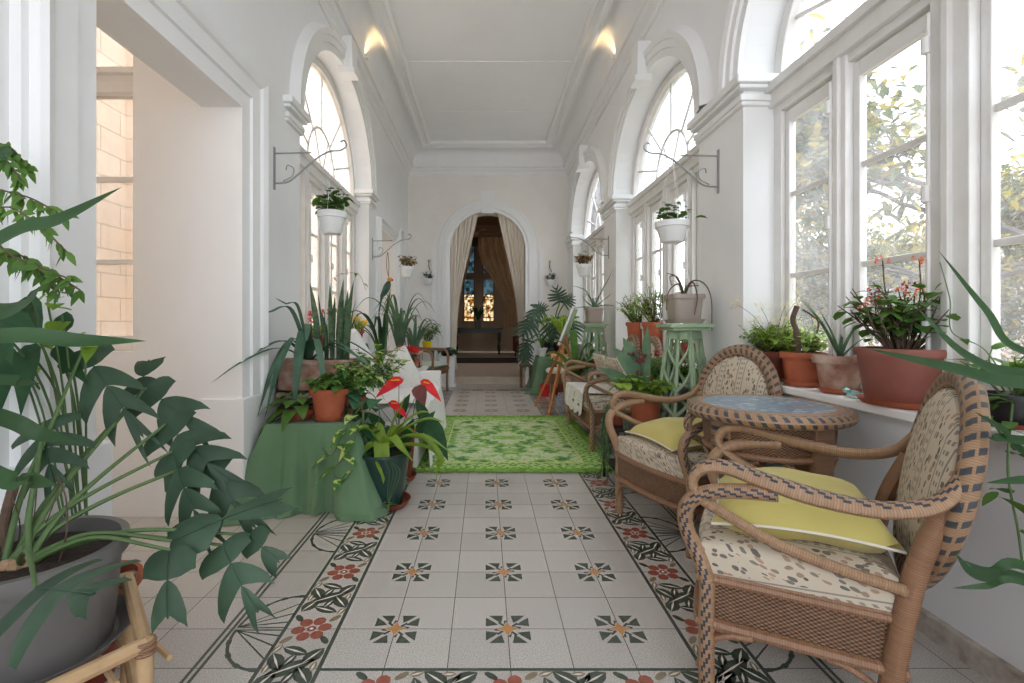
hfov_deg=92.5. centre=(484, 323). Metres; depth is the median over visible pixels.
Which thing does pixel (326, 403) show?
pot
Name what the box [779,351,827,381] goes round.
pot
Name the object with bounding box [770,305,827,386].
potted pelargonium
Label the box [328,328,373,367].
throw pillow
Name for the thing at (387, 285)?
parrot
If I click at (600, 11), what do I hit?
trim
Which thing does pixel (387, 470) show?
pot
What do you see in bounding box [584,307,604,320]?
pot
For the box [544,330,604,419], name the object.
potted canna
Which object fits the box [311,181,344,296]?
wall
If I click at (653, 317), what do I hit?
potted jade
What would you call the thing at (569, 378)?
pot
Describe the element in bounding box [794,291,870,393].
aloe
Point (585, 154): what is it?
trim
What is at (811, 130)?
tree
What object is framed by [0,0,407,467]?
wall
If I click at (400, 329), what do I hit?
potted plant
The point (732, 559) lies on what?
seat cushion
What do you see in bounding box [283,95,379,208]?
trim
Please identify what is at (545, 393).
bucket
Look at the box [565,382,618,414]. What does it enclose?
throw
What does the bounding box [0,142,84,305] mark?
plant
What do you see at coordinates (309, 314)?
geranium
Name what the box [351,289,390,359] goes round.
potted sansevieria
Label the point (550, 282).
hanging planter
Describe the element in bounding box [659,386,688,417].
pot
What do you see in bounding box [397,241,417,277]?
hanging planter
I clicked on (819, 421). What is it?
table
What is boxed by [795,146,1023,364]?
tree
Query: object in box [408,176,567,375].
wall
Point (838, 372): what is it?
pot
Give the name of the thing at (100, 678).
plant stand
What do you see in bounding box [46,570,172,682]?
plant stand
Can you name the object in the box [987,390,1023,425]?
pot
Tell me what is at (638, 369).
plant
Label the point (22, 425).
yucca
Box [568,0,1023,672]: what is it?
wall
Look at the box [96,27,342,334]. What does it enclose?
wall
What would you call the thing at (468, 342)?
wall
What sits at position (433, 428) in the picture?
anthurium
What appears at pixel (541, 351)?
pot
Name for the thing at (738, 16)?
trim
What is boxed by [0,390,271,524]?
trim
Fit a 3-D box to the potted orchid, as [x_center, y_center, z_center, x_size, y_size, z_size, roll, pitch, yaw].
[-0.121,-0.225,15.518,0.979,0.688,0.909,0,0,0]
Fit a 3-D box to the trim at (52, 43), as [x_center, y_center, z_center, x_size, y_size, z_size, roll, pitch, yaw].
[-1.363,-0.545,2.242,0.075,1.930,1.606,0,0,0]
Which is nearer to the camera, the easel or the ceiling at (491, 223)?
the easel
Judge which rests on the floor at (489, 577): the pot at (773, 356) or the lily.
the lily
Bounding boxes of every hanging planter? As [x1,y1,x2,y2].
[311,144,354,235]
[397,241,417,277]
[422,260,433,284]
[545,263,556,285]
[574,238,593,276]
[654,149,706,243]
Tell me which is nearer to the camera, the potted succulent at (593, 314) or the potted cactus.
the potted succulent at (593, 314)
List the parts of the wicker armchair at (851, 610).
arm post, arm post, seat frame, leg, leg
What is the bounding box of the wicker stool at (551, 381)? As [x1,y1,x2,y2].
[546,367,568,403]
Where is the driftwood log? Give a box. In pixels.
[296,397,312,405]
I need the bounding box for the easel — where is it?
[534,334,571,415]
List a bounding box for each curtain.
[451,215,477,369]
[456,243,471,346]
[478,237,517,326]
[498,215,523,369]
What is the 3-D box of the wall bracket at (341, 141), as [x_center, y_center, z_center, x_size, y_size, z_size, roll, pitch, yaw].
[-1.157,-1.058,3.245,0.487,0.332,0.024,0,0,0]
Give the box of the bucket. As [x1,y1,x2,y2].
[539,380,549,396]
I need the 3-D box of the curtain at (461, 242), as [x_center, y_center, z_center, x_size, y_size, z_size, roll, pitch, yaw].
[-0.372,-0.606,8.977,0.498,2.889,0.104,0,0,0]
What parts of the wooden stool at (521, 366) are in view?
leg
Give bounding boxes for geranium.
[308,310,321,349]
[312,309,327,347]
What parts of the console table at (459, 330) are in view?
leg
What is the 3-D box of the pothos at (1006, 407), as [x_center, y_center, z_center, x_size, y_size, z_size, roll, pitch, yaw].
[1.613,0.208,1.464,0.309,0.858,0.505,0,0,31]
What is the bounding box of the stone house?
[680,225,1023,361]
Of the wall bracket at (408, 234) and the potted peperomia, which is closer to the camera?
the potted peperomia
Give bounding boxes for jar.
[556,392,564,413]
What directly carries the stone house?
on the ground
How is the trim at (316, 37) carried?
attached to the wall at (265, 33)
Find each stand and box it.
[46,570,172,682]
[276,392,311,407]
[601,419,633,476]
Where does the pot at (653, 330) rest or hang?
on the potted jade at (653, 317)
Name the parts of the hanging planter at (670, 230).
pot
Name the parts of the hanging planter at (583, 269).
pot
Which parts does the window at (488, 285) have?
teal pane, amber pane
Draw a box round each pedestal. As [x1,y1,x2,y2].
[438,355,455,386]
[580,324,608,379]
[656,324,713,417]
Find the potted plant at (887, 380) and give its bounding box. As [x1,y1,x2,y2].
[833,255,960,409]
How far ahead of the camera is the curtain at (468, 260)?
14.91 m
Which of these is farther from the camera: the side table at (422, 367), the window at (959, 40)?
the side table at (422, 367)
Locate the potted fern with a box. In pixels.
[729,297,811,380]
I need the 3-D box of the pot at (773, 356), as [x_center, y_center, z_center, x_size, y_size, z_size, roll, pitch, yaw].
[1.620,0.231,2.730,0.190,0.155,0.190,0,0,0]
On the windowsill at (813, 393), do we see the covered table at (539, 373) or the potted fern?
the potted fern
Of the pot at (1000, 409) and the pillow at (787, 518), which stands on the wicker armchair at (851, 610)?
the pillow at (787, 518)
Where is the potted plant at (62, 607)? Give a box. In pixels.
[0,345,299,682]
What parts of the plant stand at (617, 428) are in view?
leg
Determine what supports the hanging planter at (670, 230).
hanging from the wall bracket at (648, 143)
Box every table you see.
[222,417,409,525]
[364,370,446,467]
[417,366,428,369]
[456,328,502,354]
[524,355,568,393]
[686,394,858,477]
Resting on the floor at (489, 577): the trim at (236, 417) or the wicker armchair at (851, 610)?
the wicker armchair at (851, 610)
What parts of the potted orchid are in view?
pot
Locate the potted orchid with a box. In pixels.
[467,306,494,327]
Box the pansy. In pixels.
[352,316,366,336]
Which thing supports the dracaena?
on the floor at (489, 577)
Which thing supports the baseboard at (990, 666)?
attached to the wall at (736, 236)
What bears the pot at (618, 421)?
on the potted succulent at (617, 420)
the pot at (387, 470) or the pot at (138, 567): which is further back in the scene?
the pot at (387, 470)
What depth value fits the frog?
2.08 m
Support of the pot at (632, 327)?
on the potted jade at (633, 327)
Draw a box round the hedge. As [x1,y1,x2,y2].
[1000,326,1023,363]
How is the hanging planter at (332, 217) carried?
hanging from the wall bracket at (341, 141)
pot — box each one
[0,515,130,682]
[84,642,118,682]
[118,560,142,593]
[281,406,313,420]
[309,387,349,417]
[345,395,365,416]
[362,444,411,506]
[396,427,416,477]
[537,348,546,356]
[544,342,558,355]
[552,354,567,394]
[563,374,587,419]
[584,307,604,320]
[613,411,625,425]
[626,322,641,350]
[641,322,662,356]
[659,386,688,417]
[663,294,705,318]
[673,342,695,362]
[762,351,783,377]
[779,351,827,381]
[811,354,860,389]
[853,346,946,403]
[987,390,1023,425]
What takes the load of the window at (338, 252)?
in the wall at (265, 33)
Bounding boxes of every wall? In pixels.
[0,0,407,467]
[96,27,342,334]
[96,55,201,516]
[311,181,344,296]
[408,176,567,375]
[457,194,603,351]
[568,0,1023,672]
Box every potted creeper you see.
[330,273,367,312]
[596,440,613,482]
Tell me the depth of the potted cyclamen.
5.33 m
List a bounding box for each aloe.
[534,336,549,356]
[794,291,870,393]
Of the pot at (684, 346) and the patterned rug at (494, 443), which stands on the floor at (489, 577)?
the patterned rug at (494, 443)
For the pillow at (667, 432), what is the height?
0.124 m
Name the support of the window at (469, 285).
in the wall at (468, 342)
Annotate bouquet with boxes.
[551,351,567,368]
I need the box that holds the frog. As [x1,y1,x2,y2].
[842,387,863,396]
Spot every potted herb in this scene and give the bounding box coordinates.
[550,331,569,353]
[673,323,695,362]
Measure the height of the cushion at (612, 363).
0.335 m
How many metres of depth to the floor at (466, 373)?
9.91 m
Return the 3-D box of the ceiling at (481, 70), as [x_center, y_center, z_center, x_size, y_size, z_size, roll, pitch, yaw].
[0.100,-3.164,3.090,3.400,0.156,12.180,0,0,0]
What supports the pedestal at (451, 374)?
on the floor at (489, 577)
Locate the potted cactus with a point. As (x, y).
(551, 349)
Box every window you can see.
[96,67,132,350]
[300,57,359,334]
[464,247,474,321]
[483,266,493,321]
[580,168,603,344]
[627,62,698,363]
[764,0,1023,392]
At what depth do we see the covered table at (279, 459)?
2.81 m
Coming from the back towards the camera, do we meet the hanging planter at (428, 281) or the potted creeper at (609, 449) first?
the hanging planter at (428, 281)
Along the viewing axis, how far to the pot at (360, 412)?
2.99 m
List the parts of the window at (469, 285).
teal pane, amber pane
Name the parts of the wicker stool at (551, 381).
leg, seat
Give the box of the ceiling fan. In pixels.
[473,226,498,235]
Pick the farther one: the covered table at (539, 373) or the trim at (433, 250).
the trim at (433, 250)
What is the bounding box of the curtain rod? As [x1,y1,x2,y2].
[473,235,501,236]
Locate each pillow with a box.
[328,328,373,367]
[373,345,422,387]
[625,417,703,451]
[711,467,906,553]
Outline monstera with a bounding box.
[514,285,583,370]
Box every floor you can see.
[104,384,990,682]
[455,352,524,383]
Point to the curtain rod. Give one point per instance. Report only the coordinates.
(479, 235)
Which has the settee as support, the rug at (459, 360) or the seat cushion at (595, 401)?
the seat cushion at (595, 401)
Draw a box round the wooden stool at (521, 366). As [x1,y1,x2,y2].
[519,364,532,387]
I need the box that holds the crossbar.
[96,624,172,682]
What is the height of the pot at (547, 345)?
0.220 m
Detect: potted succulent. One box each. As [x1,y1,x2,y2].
[573,272,613,323]
[597,405,628,467]
[663,273,711,328]
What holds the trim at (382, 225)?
attached to the wall at (265, 33)
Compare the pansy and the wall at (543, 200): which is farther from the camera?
the wall at (543, 200)
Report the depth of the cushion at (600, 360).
4.84 m
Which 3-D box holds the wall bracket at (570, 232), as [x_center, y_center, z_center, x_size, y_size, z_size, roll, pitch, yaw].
[1.262,-0.958,5.950,0.487,0.332,0.024,0,0,0]
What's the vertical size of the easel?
0.980 m
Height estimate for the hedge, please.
1.402 m
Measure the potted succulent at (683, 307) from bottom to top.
0.383 m
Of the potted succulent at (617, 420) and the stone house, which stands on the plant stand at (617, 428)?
the potted succulent at (617, 420)
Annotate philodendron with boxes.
[0,296,142,593]
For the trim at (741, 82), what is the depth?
3.03 m
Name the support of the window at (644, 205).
in the wall at (736, 236)
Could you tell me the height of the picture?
0.472 m
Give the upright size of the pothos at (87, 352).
1.177 m
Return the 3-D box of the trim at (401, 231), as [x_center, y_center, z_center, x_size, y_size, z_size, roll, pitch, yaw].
[-1.385,-0.707,8.170,0.030,1.790,0.480,0,0,0]
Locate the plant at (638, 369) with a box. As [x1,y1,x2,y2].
[597,327,676,425]
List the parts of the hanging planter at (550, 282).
pot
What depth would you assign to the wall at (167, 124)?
2.76 m
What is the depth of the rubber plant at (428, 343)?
8.23 m
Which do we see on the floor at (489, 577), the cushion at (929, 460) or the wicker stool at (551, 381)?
the wicker stool at (551, 381)
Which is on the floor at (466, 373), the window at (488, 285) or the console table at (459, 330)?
the console table at (459, 330)
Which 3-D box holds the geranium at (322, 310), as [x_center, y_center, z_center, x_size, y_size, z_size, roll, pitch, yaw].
[-1.499,0.043,4.482,0.217,0.361,0.245,0,0,35]
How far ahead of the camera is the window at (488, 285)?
16.89 m
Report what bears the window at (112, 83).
in the wall at (167, 124)
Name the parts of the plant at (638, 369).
pot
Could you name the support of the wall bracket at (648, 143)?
attached to the wall at (736, 236)
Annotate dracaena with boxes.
[539,315,580,394]
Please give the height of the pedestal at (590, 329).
1.090 m
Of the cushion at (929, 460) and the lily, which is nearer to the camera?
the cushion at (929, 460)
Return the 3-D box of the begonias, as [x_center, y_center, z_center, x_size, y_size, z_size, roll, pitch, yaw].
[-0.934,0.439,2.971,0.335,0.279,0.342,0,0,0]
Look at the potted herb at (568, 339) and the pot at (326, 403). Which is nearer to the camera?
the pot at (326, 403)
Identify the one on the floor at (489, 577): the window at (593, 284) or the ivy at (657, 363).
the ivy at (657, 363)
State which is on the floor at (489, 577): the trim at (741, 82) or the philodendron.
the philodendron
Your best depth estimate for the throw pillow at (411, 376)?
4.50 m
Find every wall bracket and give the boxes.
[273,140,346,189]
[372,234,411,259]
[569,232,608,258]
[643,142,719,193]
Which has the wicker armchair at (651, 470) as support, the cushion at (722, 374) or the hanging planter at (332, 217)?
the cushion at (722, 374)
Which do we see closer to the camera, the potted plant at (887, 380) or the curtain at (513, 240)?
the potted plant at (887, 380)
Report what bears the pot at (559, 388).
on the dracaena
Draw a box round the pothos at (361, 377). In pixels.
[311,342,409,492]
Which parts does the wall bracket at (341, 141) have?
wall plate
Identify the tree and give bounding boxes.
[795,13,1023,360]
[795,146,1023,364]
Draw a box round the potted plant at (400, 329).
[355,293,441,367]
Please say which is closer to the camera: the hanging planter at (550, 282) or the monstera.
the monstera
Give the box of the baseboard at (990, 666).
[916,607,1023,682]
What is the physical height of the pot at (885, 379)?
0.215 m
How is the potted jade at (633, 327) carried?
on the windowsill at (813, 393)
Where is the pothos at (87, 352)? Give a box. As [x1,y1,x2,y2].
[29,294,118,682]
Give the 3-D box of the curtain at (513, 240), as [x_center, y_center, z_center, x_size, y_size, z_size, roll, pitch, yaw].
[0.471,-0.606,8.983,0.495,2.889,0.104,0,0,0]
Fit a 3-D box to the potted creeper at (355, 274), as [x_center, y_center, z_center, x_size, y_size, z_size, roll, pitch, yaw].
[-1.535,-0.161,5.213,0.362,0.768,0.466,0,0,44]
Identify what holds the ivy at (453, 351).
on the pedestal at (451, 374)
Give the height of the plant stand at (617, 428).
0.412 m
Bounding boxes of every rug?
[412,415,614,473]
[456,358,518,362]
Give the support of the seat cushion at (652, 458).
on the wicker armchair at (651, 470)
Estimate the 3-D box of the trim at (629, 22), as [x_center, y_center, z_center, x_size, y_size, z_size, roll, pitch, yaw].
[0.052,-2.892,2.940,2.905,0.400,11.880,0,0,0]
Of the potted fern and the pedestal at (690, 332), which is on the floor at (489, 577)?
the pedestal at (690, 332)
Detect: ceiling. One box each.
[389,0,592,147]
[472,181,599,246]
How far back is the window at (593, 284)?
7.70 m
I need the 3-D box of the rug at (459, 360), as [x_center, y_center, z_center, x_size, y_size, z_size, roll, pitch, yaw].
[0.150,0.955,12.900,2.800,0.012,1.800,0,0,0]
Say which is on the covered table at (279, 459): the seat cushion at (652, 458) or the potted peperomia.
the potted peperomia
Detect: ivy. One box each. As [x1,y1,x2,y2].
[437,347,460,355]
[650,347,697,417]
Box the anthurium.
[363,376,447,481]
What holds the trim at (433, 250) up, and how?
attached to the wall at (543, 200)
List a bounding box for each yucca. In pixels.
[0,146,143,490]
[867,253,1023,588]
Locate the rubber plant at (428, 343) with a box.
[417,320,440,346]
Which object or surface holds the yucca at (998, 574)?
on the floor at (489, 577)
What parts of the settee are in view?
arm post, arm post, seat frame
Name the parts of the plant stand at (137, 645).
leg, leg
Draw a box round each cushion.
[574,391,630,409]
[592,353,615,386]
[605,356,626,390]
[617,435,755,478]
[699,499,899,611]
[702,356,767,395]
[896,388,959,556]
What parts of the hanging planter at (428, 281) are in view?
pot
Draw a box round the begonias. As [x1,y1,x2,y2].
[300,373,355,421]
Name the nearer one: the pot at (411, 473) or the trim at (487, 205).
the pot at (411, 473)
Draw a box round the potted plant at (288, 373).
[214,279,384,419]
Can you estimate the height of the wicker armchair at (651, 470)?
0.976 m
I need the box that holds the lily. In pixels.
[350,395,450,511]
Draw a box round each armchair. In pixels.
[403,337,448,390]
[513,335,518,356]
[605,344,782,558]
[677,371,990,682]
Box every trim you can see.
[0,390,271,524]
[9,0,268,466]
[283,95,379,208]
[289,21,377,196]
[317,0,665,175]
[365,0,615,147]
[376,216,399,355]
[399,228,404,321]
[432,249,543,360]
[438,190,537,383]
[564,73,779,248]
[567,145,606,237]
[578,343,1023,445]
[606,25,712,200]
[717,0,754,93]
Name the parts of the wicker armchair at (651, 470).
arm post, seat frame, arm post, leg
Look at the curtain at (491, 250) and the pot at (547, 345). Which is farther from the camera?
the curtain at (491, 250)
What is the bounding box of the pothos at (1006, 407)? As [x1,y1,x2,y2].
[934,262,1023,559]
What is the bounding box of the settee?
[561,334,661,451]
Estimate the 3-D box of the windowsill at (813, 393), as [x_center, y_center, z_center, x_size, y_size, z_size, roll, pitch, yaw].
[1.610,0.335,4.515,0.180,0.037,7.686,0,0,0]
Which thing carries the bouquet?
on the wicker stool at (551, 381)
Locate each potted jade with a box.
[616,293,643,350]
[634,283,665,356]
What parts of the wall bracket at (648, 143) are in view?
wall plate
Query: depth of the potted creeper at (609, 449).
3.30 m
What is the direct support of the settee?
on the floor at (489, 577)
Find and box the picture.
[558,306,577,344]
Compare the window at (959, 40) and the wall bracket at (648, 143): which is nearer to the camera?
the window at (959, 40)
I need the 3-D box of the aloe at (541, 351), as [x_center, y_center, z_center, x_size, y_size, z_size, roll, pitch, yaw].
[0.921,0.353,7.941,0.243,0.346,0.368,0,0,-39]
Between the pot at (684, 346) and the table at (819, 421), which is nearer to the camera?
the table at (819, 421)
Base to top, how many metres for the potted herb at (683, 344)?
0.336 m
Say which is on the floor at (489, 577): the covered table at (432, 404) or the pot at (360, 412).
the covered table at (432, 404)
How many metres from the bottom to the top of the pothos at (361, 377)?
0.878 m
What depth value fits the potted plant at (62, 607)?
1.27 m
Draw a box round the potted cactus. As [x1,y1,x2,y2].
[548,347,554,356]
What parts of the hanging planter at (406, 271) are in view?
pot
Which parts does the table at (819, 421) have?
leg, leg, leg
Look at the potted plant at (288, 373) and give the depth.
3.23 m
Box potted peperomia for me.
[258,391,313,435]
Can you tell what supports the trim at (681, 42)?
attached to the wall at (736, 236)
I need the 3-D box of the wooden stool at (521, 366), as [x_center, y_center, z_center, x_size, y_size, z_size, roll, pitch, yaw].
[0.700,0.895,8.400,0.220,0.385,0.220,0,0,0]
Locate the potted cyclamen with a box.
[398,345,418,366]
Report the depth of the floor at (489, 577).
1.97 m
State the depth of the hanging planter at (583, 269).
5.89 m
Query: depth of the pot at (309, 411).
2.92 m
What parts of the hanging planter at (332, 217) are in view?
pot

